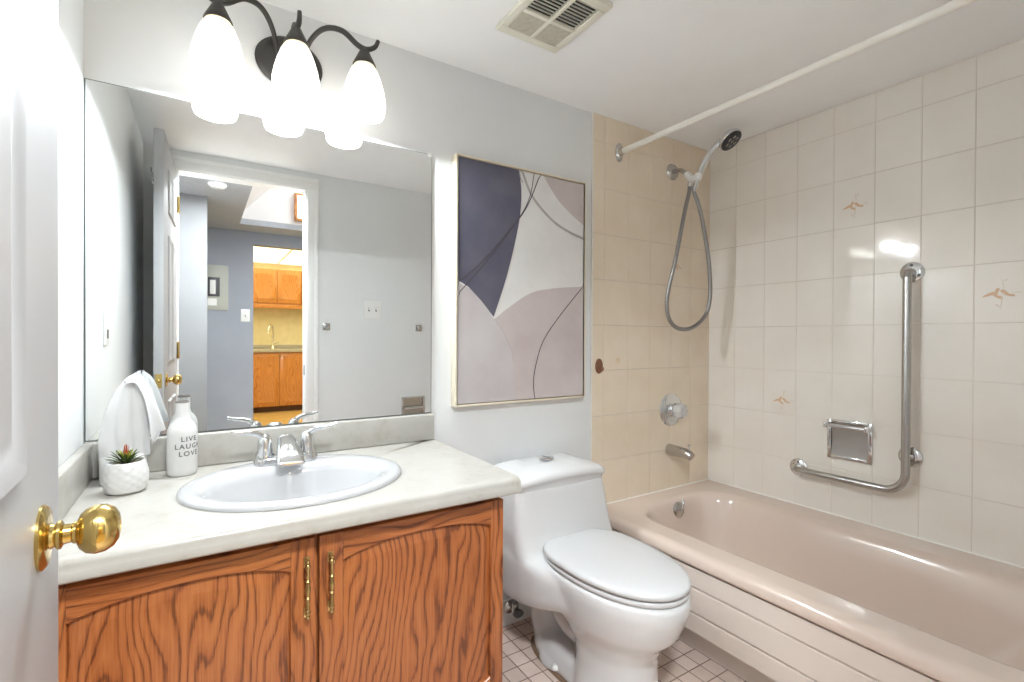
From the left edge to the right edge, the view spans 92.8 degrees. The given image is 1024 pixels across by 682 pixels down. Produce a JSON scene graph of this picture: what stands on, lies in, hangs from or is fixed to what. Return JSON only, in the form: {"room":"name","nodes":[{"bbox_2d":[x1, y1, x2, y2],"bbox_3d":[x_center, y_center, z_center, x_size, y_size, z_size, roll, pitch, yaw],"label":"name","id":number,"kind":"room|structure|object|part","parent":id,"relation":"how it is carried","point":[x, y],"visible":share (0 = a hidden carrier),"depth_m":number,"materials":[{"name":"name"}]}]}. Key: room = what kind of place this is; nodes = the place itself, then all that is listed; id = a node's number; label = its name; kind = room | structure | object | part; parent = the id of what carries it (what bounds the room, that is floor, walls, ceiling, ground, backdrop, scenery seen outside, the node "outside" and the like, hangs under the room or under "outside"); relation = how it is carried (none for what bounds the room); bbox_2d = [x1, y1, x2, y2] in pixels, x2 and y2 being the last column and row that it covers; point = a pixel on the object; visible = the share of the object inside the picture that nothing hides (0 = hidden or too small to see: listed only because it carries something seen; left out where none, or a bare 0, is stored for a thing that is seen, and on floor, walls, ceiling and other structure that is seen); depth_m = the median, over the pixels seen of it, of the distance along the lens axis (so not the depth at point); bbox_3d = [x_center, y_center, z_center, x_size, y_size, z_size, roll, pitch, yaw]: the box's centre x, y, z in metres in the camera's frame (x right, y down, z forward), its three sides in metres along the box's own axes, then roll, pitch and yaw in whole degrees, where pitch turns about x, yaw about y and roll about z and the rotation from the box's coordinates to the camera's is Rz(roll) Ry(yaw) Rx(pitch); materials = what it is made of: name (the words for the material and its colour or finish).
{"room":"bathroom","nodes":[
{"label":"bathroom","id":0,"kind":"room"},
{"bbox_2d":[58,0,83,466],"bbox_3d":[-0.719,0.060,0.565,0.100,2.143,1.560,0,0,-33],"label":"wall","id":1,"kind":"structure","parent":0,"point":[70,12],"depth_m":1.12,"materials":[{"name":"paint"}]},
{"bbox_2d":[84,0,709,600],"bbox_3d":[-0.046,0.055,1.976,2.754,2.143,0.108,0,0,-33],"label":"wall","id":2,"kind":"structure","parent":0,"point":[443,110],"depth_m":2.04,"materials":[{"name":"paint"}]},
{"bbox_2d":[84,78,431,441],"bbox_3d":[-0.691,-0.208,1.500,0.952,0.932,0.008,0,0,-33],"label":"wall mirror","id":3,"kind":"object","parent":2,"relation":"attached to","point":[253,271],"visible":1,"depth_m":1.44,"materials":[{"name":"grey mirror"}]},
{"bbox_2d":[85,413,433,478],"bbox_3d":[-0.688,0.307,1.501,0.959,0.094,0.019,0,0,-33],"label":"backsplash","id":4,"kind":"structure","parent":2,"relation":"attached to","point":[218,447],"depth_m":1.54,"materials":[{"name":"stone"}]},
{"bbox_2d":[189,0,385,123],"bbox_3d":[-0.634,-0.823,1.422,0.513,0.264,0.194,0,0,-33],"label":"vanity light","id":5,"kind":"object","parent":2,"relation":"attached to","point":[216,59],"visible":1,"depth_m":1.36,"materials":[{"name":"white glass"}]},
{"bbox_3d":[-0.778,-0.769,1.291,0.128,0.155,0.128,0,0,-33],"label":"lamp shade","id":6,"kind":"part","parent":5,"relation":"part of","materials":[{"name":"white glass"}]},
{"bbox_3d":[-0.743,-0.907,1.359,0.053,0.097,0.242,0,0,28],"label":"arm","id":7,"kind":"part","parent":5,"relation":"part of","materials":[{"name":"brown metal"}]},
{"bbox_3d":[-0.617,-0.768,1.395,0.128,0.155,0.128,0,0,-33],"label":"lamp shade","id":8,"kind":"part","parent":5,"relation":"part of","materials":[{"name":"white glass"}]},
{"bbox_3d":[-0.641,-0.897,1.437,0.022,0.086,0.138,0,0,-33],"label":"arm","id":9,"kind":"part","parent":5,"relation":"part of","materials":[{"name":"brown metal"}]},
{"bbox_3d":[-0.531,-0.907,1.494,0.242,0.097,0.053,0,0,-3],"label":"arm","id":10,"kind":"part","parent":5,"relation":"part of","materials":[{"name":"brown metal"}]},
{"bbox_3d":[-0.454,-0.768,1.498,0.128,0.155,0.128,0,0,-33],"label":"lamp shade","id":11,"kind":"part","parent":5,"relation":"part of","materials":[{"name":"white glass"}]},
{"bbox_2d":[504,598,523,617],"bbox_3d":[0.010,0.995,1.906,0.052,0.166,0.068,0,0,-33],"label":"water supply valve","id":12,"kind":"object","parent":2,"relation":"attached to","point":[511,605],"visible":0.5,"depth_m":1.89,"materials":[{"name":"silver metal"}]},
{"bbox_3d":[0.024,1.052,1.884,0.042,0.028,0.014,0,0,-33],"label":"valve handle","id":13,"kind":"part","parent":12,"relation":"part of","materials":[{"name":"silver metal"}]},
{"bbox_2d":[503,598,530,626],"bbox_3d":[0.033,1.079,1.973,0.765,0.095,0.014,0,0,-33],"label":"baseboard","id":14,"kind":"structure","parent":2,"relation":"attached to","point":[508,618],"depth_m":1.95,"materials":[{"name":"paint"}]},
{"bbox_2d":[451,153,585,406],"bbox_3d":[0.048,-0.221,1.955,0.620,0.926,0.037,0,0,-33],"label":"framed picture","id":15,"kind":"object","parent":2,"relation":"attached to","point":[519,234],"visible":1,"depth_m":1.92,"materials":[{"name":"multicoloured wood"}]},
{"bbox_2d":[590,112,593,460],"bbox_3d":[0.353,0.056,2.172,0.007,2.143,0.008,0,0,-33],"label":"trim","id":16,"kind":"structure","parent":2,"relation":"attached to","point":[592,149],"depth_m":2.17,"materials":[{"name":"white"}]},
{"bbox_2d":[595,359,603,373],"bbox_3d":[0.398,0.113,2.182,0.044,0.068,0.028,0,0,-33],"label":"hook","id":17,"kind":"object","parent":2,"relation":"attached to","point":[599,367],"visible":1,"depth_m":2.18,"materials":[{"name":"brown"}]},
{"bbox_2d":[659,393,687,425],"bbox_3d":[0.821,0.345,2.421,0.164,0.164,0.085,0,0,-33],"label":"shower valve","id":18,"kind":"object","parent":2,"relation":"attached to","point":[671,410],"visible":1,"depth_m":2.42,"materials":[{"name":"silver metal"}]},
{"bbox_3d":[0.829,0.345,2.408,0.079,0.079,0.055,0,0,-33],"label":"knob","id":19,"kind":"part","parent":18,"relation":"part of","materials":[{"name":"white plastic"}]},
{"bbox_2d":[665,444,694,460],"bbox_3d":[0.828,0.537,2.392,0.058,0.078,0.144,0,0,-33],"label":"tub spout","id":20,"kind":"object","parent":2,"relation":"attached to","point":[671,449],"visible":1,"depth_m":2.38,"materials":[{"name":"silver metal"}]},
{"bbox_2d":[665,128,741,330],"bbox_3d":[0.911,-0.516,2.336,0.335,0.942,0.210,0,0,19],"label":"shower","id":21,"kind":"object","parent":2,"relation":"attached to","point":[729,138],"visible":1,"depth_m":2.32,"materials":[{"name":"silver metal"}]},
{"bbox_3d":[0.826,-0.832,2.399,0.025,0.050,0.090,0,0,-20],"label":"arm","id":22,"kind":"part","parent":21,"relation":"part of","materials":[{"name":"silver metal"}]},
{"bbox_3d":[0.935,-0.846,2.318,0.138,0.221,0.040,0,0,25],"label":"handle","id":23,"kind":"part","parent":21,"relation":"part of","materials":[{"name":"silver metal"}]},
{"bbox_2d":[615,0,978,161],"bbox_3d":[0.912,-0.863,1.596,0.044,0.088,1.554,0,0,-33],"label":"shower curtain rod","id":24,"kind":"object","parent":2,"relation":"attached to","point":[954,5],"visible":1,"depth_m":1.53,"materials":[{"name":"white metal"}]},
{"bbox_2d":[502,617,745,681],"bbox_3d":[0.394,1.158,1.287,2.754,0.050,1.760,0,0,-33],"label":"floor","id":25,"kind":"structure","parent":0,"point":[679,662],"depth_m":1.70,"materials":[{"name":"tile"}]},
{"bbox_2d":[58,497,502,681],"bbox_3d":[-0.555,0.763,1.270,0.934,0.730,0.554,0,0,-33],"label":"vanity cabinet","id":26,"kind":"object","parent":25,"relation":"on","point":[418,597],"visible":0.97,"depth_m":1.05,"materials":[{"name":"brown wood"}]},
{"bbox_3d":[-0.619,0.691,0.936,0.366,0.474,0.011,0,0,-33],"label":"door","id":27,"kind":"part","parent":26,"relation":"part of","materials":[{"name":"brown wood"}]},
{"bbox_3d":[-0.618,0.454,0.936,0.354,0.064,0.020,0,0,-33],"label":"rail","id":28,"kind":"part","parent":26,"relation":"part of","materials":[{"name":"brown wood"}]},
{"bbox_2d":[58,413,521,585],"bbox_3d":[-0.535,0.330,1.265,0.962,0.136,0.580,0,0,-33],"label":"countertop","id":29,"kind":"structure","parent":26,"relation":"on","point":[156,529],"depth_m":1.12,"materials":[{"name":"stone"}]},
{"bbox_2d":[101,444,149,495],"bbox_3d":[-0.910,0.299,1.150,0.089,0.113,0.089,0,0,-33],"label":"potted succulent","id":30,"kind":"object","parent":29,"relation":"on","point":[129,474],"visible":1,"depth_m":1.12,"materials":[{"name":"white ceramic"}]},
{"bbox_2d":[98,373,165,485],"bbox_3d":[-0.968,0.218,1.247,0.137,0.272,0.089,0,0,-33],"label":"towel","id":31,"kind":"object","parent":29,"relation":"on","point":[132,412],"visible":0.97,"depth_m":1.22,"materials":[{"name":"fabric"}]},
{"bbox_2d":[166,400,197,476],"bbox_3d":[-0.878,0.257,1.298,0.069,0.196,0.069,0,0,-33],"label":"bottle","id":32,"kind":"object","parent":29,"relation":"on","point":[182,433],"visible":1,"depth_m":1.28,"materials":[{"name":"ceramic"}]},
{"bbox_2d":[231,422,336,466],"bbox_3d":[-0.625,0.291,1.362,0.273,0.105,0.130,0,0,-33],"label":"faucet","id":33,"kind":"object","parent":29,"relation":"on","point":[289,452],"visible":1,"depth_m":1.35,"materials":[{"name":"silver metal"}]},
{"bbox_3d":[-0.713,0.283,1.345,0.106,0.089,0.050,0,0,-33],"label":"handle","id":34,"kind":"part","parent":33,"relation":"part of","materials":[{"name":"silver metal"}]},
{"bbox_3d":[-0.643,0.334,1.390,0.166,0.020,0.054,0,0,-33],"label":"plate","id":35,"kind":"part","parent":33,"relation":"part of","materials":[{"name":"silver metal"}]},
{"bbox_3d":[-0.623,0.300,1.358,0.069,0.067,0.120,0,0,-33],"label":"spout","id":36,"kind":"part","parent":33,"relation":"part of","materials":[{"name":"silver metal"}]},
{"bbox_3d":[-0.573,0.283,1.434,0.106,0.089,0.050,0,0,-33],"label":"handle","id":37,"kind":"part","parent":33,"relation":"part of","materials":[{"name":"silver metal"}]},
{"bbox_2d":[176,454,400,511],"bbox_3d":[-0.546,0.418,1.251,0.520,0.150,0.446,0,0,-33],"label":"sink","id":38,"kind":"object","parent":29,"relation":"in","point":[328,478],"visible":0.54,"depth_m":1.29,"materials":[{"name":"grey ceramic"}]},
{"bbox_3d":[-0.432,0.524,1.030,0.013,0.130,0.022,0,0,-33],"label":"handle","id":39,"kind":"part","parent":26,"relation":"part of","materials":[{"name":"gold metal"}]},
{"bbox_3d":[-0.391,0.524,1.056,0.013,0.130,0.022,0,0,-33],"label":"handle","id":40,"kind":"part","parent":26,"relation":"part of","materials":[{"name":"gold metal"}]},
{"bbox_3d":[-0.220,0.691,1.191,0.390,0.474,0.011,0,0,-33],"label":"door","id":41,"kind":"part","parent":26,"relation":"part of","materials":[{"name":"brown wood"}]},
{"bbox_3d":[-0.220,0.454,1.191,0.378,0.064,0.020,0,0,-33],"label":"rail","id":42,"kind":"part","parent":26,"relation":"part of","materials":[{"name":"brown wood"}]},
{"bbox_3d":[-0.222,0.928,1.194,0.378,0.084,0.020,0,0,-33],"label":"rail","id":43,"kind":"part","parent":26,"relation":"part of","materials":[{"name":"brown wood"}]},
{"bbox_2d":[494,453,690,681],"bbox_3d":[0.270,0.791,1.664,0.444,0.690,0.741,0,0,-33],"label":"toilet","id":44,"kind":"object","parent":25,"relation":"on","point":[604,603],"visible":0.91,"depth_m":1.58,"materials":[{"name":"white ceramic"}]},
{"bbox_3d":[0.141,0.496,1.865,0.422,0.089,0.251,0,0,-33],"label":"tank lid","id":45,"kind":"part","parent":44,"relation":"part of","materials":[{"name":"white ceramic"}]},
{"bbox_3d":[0.334,0.702,1.567,0.349,0.031,0.508,0,0,-33],"label":"lid","id":46,"kind":"part","parent":44,"relation":"part of","materials":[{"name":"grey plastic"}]},
{"bbox_3d":[0.335,0.728,1.565,0.342,0.016,0.495,0,0,-33],"label":"seat","id":47,"kind":"part","parent":44,"relation":"part of","materials":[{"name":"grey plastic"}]},
{"bbox_2d":[607,480,1023,681],"bbox_3d":[1.117,0.941,1.744,0.842,0.386,1.550,0,0,-33],"label":"bathtub","id":48,"kind":"object","parent":25,"relation":"on","point":[781,591],"visible":0.88,"depth_m":1.65,"materials":[{"name":"ceramic"}]},
{"bbox_3d":[0.787,0.796,2.298,0.072,0.072,0.021,0,0,-33],"label":"overflow plate","id":49,"kind":"part","parent":48,"relation":"part of","materials":[{"name":"silver metal"}]},
{"bbox_3d":[0.798,0.771,2.287,0.017,0.057,0.026,0,0,-33],"label":"overflow lever","id":50,"kind":"part","parent":48,"relation":"part of","materials":[{"name":"silver metal"}]},
{"bbox_2d":[258,0,1023,150],"bbox_3d":[0.405,-1.040,1.273,2.754,0.060,1.760,0,0,-33],"label":"ceiling","id":51,"kind":"structure","parent":0,"point":[654,66],"depth_m":1.68,"materials":[{"name":"paint"}]},
{"bbox_2d":[496,0,612,52],"bbox_3d":[0.125,-1.004,1.512,0.242,0.017,0.283,0,0,-33],"label":"ceiling vent","id":52,"kind":"object","parent":51,"relation":"in","point":[550,25],"visible":1,"depth_m":1.52,"materials":[{"name":"beige plastic"}]},
{"bbox_2d":[708,38,1023,566],"bbox_3d":[1.519,0.062,1.996,0.108,2.143,1.560,0,0,-33],"label":"wall","id":53,"kind":"structure","parent":0,"point":[816,219],"depth_m":1.95,"materials":[{"name":"tile"}]},
{"bbox_2d":[607,479,1023,567],"bbox_3d":[1.127,0.750,1.751,0.826,0.011,1.556,0,0,-33],"label":"trim","id":54,"kind":"structure","parent":53,"relation":"attached to","point":[704,479],"depth_m":2.06,"materials":[{"name":"white"}]},
{"bbox_2d":[823,418,872,464],"bbox_3d":[1.399,0.420,2.039,0.050,0.166,0.169,0,0,-33],"label":"soap dish","id":55,"kind":"object","parent":53,"relation":"attached to","point":[846,440],"visible":1,"depth_m":2.04,"materials":[{"name":"silver metal"}]},
{"bbox_2d":[790,262,924,492],"bbox_3d":[1.397,0.156,2.032,0.062,0.920,0.492,0,0,-33],"label":"grab bar","id":56,"kind":"object","parent":53,"relation":"attached to","point":[911,272],"visible":1,"depth_m":1.84,"materials":[{"name":"silver metal"}]},
{"bbox_3d":[0.849,0.068,0.582,2.560,2.143,0.100,0,0,-33],"label":"wall","id":57,"kind":"structure","parent":0,"visible":0},
{"bbox_2d":[0,0,121,681],"bbox_3d":[-0.344,0.119,0.268,0.155,2.008,0.635,0,0,-33],"label":"door","id":58,"kind":"structure","parent":57,"relation":"in","point":[32,535],"depth_m":0.42,"materials":[{"name":"white paint"}]},
{"bbox_3d":[-0.424,0.188,0.480,0.061,0.061,0.061,0,0,-33],"label":"knob","id":59,"kind":"part","parent":58,"relation":"part of","materials":[{"name":"gold metal"}]}
]}

